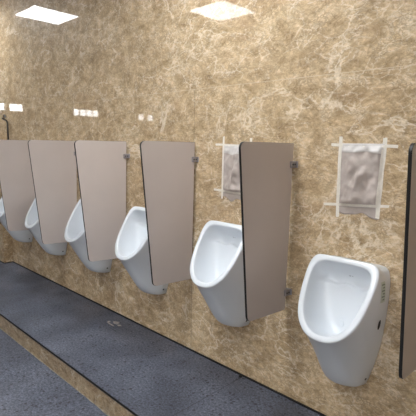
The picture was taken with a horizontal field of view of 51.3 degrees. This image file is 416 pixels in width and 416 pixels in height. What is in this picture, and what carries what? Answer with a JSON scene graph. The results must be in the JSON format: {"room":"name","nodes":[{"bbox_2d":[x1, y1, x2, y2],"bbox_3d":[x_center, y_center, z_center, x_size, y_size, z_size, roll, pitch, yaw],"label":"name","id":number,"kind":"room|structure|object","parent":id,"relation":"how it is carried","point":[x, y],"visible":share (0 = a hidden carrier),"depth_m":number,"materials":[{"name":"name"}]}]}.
{"room":"public restroom","nodes":[
{"label":"public restroom","id":0,"kind":"room"},
{"bbox_2d":[0,186,12,262],"bbox_3d":[-3.547,-0.181,6.185,3.406,1.563,0.100,9,11,44],"label":"wall","id":1,"kind":"structure","parent":0,"point":[6,250],"depth_m":5.07,"materials":[{"name":"beige stone"}]},
{"bbox_2d":[0,329,107,415],"bbox_3d":[-3.137,1.336,1.657,11.000,0.150,6.600,9,11,44],"label":"floor","id":2,"kind":"structure","parent":0,"point":[28,387],"depth_m":2.72,"materials":[{"name":"grey stone"}]},
{"bbox_2d":[0,328,109,415],"bbox_3d":[-1.456,1.050,3.342,10.600,0.008,0.010,9,11,44],"label":"trim","id":3,"kind":"structure","parent":2,"relation":"on","point":[0,328],"depth_m":2.89,"materials":[{"name":"tile"}]},
{"bbox_2d":[0,316,133,415],"bbox_3d":[-1.206,0.953,3.584,10.600,0.143,0.701,9,11,44],"label":"platform riser","id":4,"kind":"object","parent":2,"relation":"on","point":[111,407],"visible":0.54,"depth_m":2.81,"materials":[{"name":"beige stone"}]},
{"bbox_2d":[0,262,320,415],"bbox_3d":[-1.208,0.891,3.571,10.600,0.018,0.701,9,11,44],"label":"platform","id":5,"kind":"object","parent":4,"relation":"on","point":[147,372],"visible":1,"depth_m":2.85,"materials":[{"name":"grey stone"}]},
{"bbox_2d":[0,314,137,415],"bbox_3d":[-1.455,0.920,3.322,10.600,0.012,0.003,9,11,44],"label":"trim","id":6,"kind":"structure","parent":5,"relation":"attached to","point":[58,357],"depth_m":2.71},
{"bbox_2d":[107,321,120,325],"bbox_3d":[-0.738,0.912,3.422,0.151,0.001,0.078,9,11,44],"label":"dried splash","id":7,"kind":"object","parent":5,"relation":"on","point":[114,322],"visible":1,"depth_m":3.43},
{"bbox_2d":[0,0,415,415],"bbox_3d":[-0.864,-0.472,3.705,11.000,3.343,0.200,9,11,44],"label":"wall","id":8,"kind":"structure","parent":0,"point":[307,74],"depth_m":2.54,"materials":[{"name":"beige stone"}]},
{"bbox_2d":[2,114,8,139],"bbox_3d":[-2.259,-0.781,4.857,0.082,0.530,0.070,9,11,44],"label":"pipe","id":9,"kind":"object","parent":8,"relation":"attached to","point":[4,115],"visible":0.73,"depth_m":4.82,"materials":[{"name":"silver metal"}]},
{"bbox_2d":[0,197,32,241],"bbox_3d":[-2.082,0.064,4.605,0.348,0.631,0.325,9,11,44],"label":"urinal","id":10,"kind":"object","parent":8,"relation":"attached to","point":[22,235],"visible":0.09,"depth_m":4.61,"materials":[{"name":"white ceramic"}]},
{"bbox_2d":[0,140,34,230],"bbox_3d":[-1.856,-0.213,4.262,0.055,0.902,0.446,9,11,44],"label":"partition","id":11,"kind":"object","parent":8,"relation":"attached to","point":[16,179],"depth_m":4.23,"materials":[{"name":"metal"}]},
{"bbox_2d":[25,198,66,254],"bbox_3d":[-1.548,0.148,4.087,0.348,0.631,0.325,9,11,44],"label":"urinal","id":12,"kind":"object","parent":8,"relation":"attached to","point":[31,220],"visible":0.2,"depth_m":4.09,"materials":[{"name":"white ceramic"}]},
{"bbox_2d":[28,140,76,243],"bbox_3d":[-1.318,-0.128,3.740,0.055,0.902,0.446,9,11,44],"label":"partition","id":13,"kind":"object","parent":8,"relation":"attached to","point":[53,162],"depth_m":3.72,"materials":[{"name":"metal"}]},
{"bbox_2d":[64,199,111,272],"bbox_3d":[-0.999,0.235,3.554,0.348,0.631,0.325,9,11,44],"label":"urinal","id":14,"kind":"object","parent":8,"relation":"attached to","point":[74,234],"visible":0.32,"depth_m":3.56,"materials":[{"name":"white ceramic"}]},
{"bbox_2d":[74,140,129,261],"bbox_3d":[-0.778,-0.043,3.215,0.055,0.902,0.446,9,11,44],"label":"partition","id":15,"kind":"object","parent":8,"relation":"attached to","point":[101,165],"depth_m":3.20,"materials":[{"name":"metal"}]},
{"bbox_2d":[115,206,167,294],"bbox_3d":[-0.479,0.317,3.049,0.348,0.631,0.325,9,11,44],"label":"urinal","id":16,"kind":"object","parent":8,"relation":"attached to","point":[131,245],"visible":0.53,"depth_m":3.06,"materials":[{"name":"white ceramic"}]},
{"bbox_2d":[0,261,326,415],"bbox_3d":[-0.998,0.852,3.782,10.600,0.008,0.108,9,11,44],"label":"baseboard","id":17,"kind":"structure","parent":8,"relation":"attached to","point":[196,352],"depth_m":2.98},
{"bbox_2d":[140,141,198,285],"bbox_3d":[-0.241,0.042,2.694,0.055,0.902,0.446,9,11,44],"label":"partition","id":18,"kind":"object","parent":8,"relation":"attached to","point":[167,166],"depth_m":2.68,"materials":[{"name":"metal"}]},
{"bbox_2d":[190,220,249,326],"bbox_3d":[0.070,0.404,2.516,0.348,0.631,0.325,9,11,44],"label":"urinal","id":19,"kind":"object","parent":8,"relation":"attached to","point":[216,265],"visible":0.85,"depth_m":2.52,"materials":[{"name":"white ceramic"}]},
{"bbox_2d":[214,136,251,201],"bbox_3d":[0.145,-0.228,2.565,0.334,0.391,0.042,9,11,44],"label":"cover","id":20,"kind":"object","parent":8,"relation":"attached to","point":[230,187],"visible":0.7,"depth_m":2.60,"materials":[{"name":"white plastic"}]},
{"bbox_2d":[239,142,297,320],"bbox_3d":[0.290,0.126,2.179,0.055,0.902,0.446,9,11,44],"label":"partition","id":21,"kind":"object","parent":8,"relation":"attached to","point":[265,168],"depth_m":2.16,"materials":[{"name":"metal"}]},
{"bbox_2d":[298,254,389,386],"bbox_3d":[0.596,0.552,2.014,0.350,0.631,0.325,9,11,44],"label":"urinal","id":22,"kind":"object","parent":8,"relation":"attached to","point":[343,302],"visible":1,"depth_m":2.01,"materials":[{"name":"white ceramic"}]},
{"bbox_2d":[324,136,397,219],"bbox_3d":[0.696,-0.138,2.031,0.350,0.392,0.042,9,11,44],"label":"cover","id":23,"kind":"object","parent":8,"relation":"attached to","point":[361,166],"visible":1,"depth_m":2.02,"materials":[{"name":"white plastic"}]},
{"bbox_2d":[399,143,415,378],"bbox_3d":[0.822,0.210,1.662,0.055,0.902,0.446,9,11,44],"label":"partition","id":24,"kind":"object","parent":8,"relation":"attached to","point":[407,354],"depth_m":1.56,"materials":[{"name":"beige laminate"}]}
]}

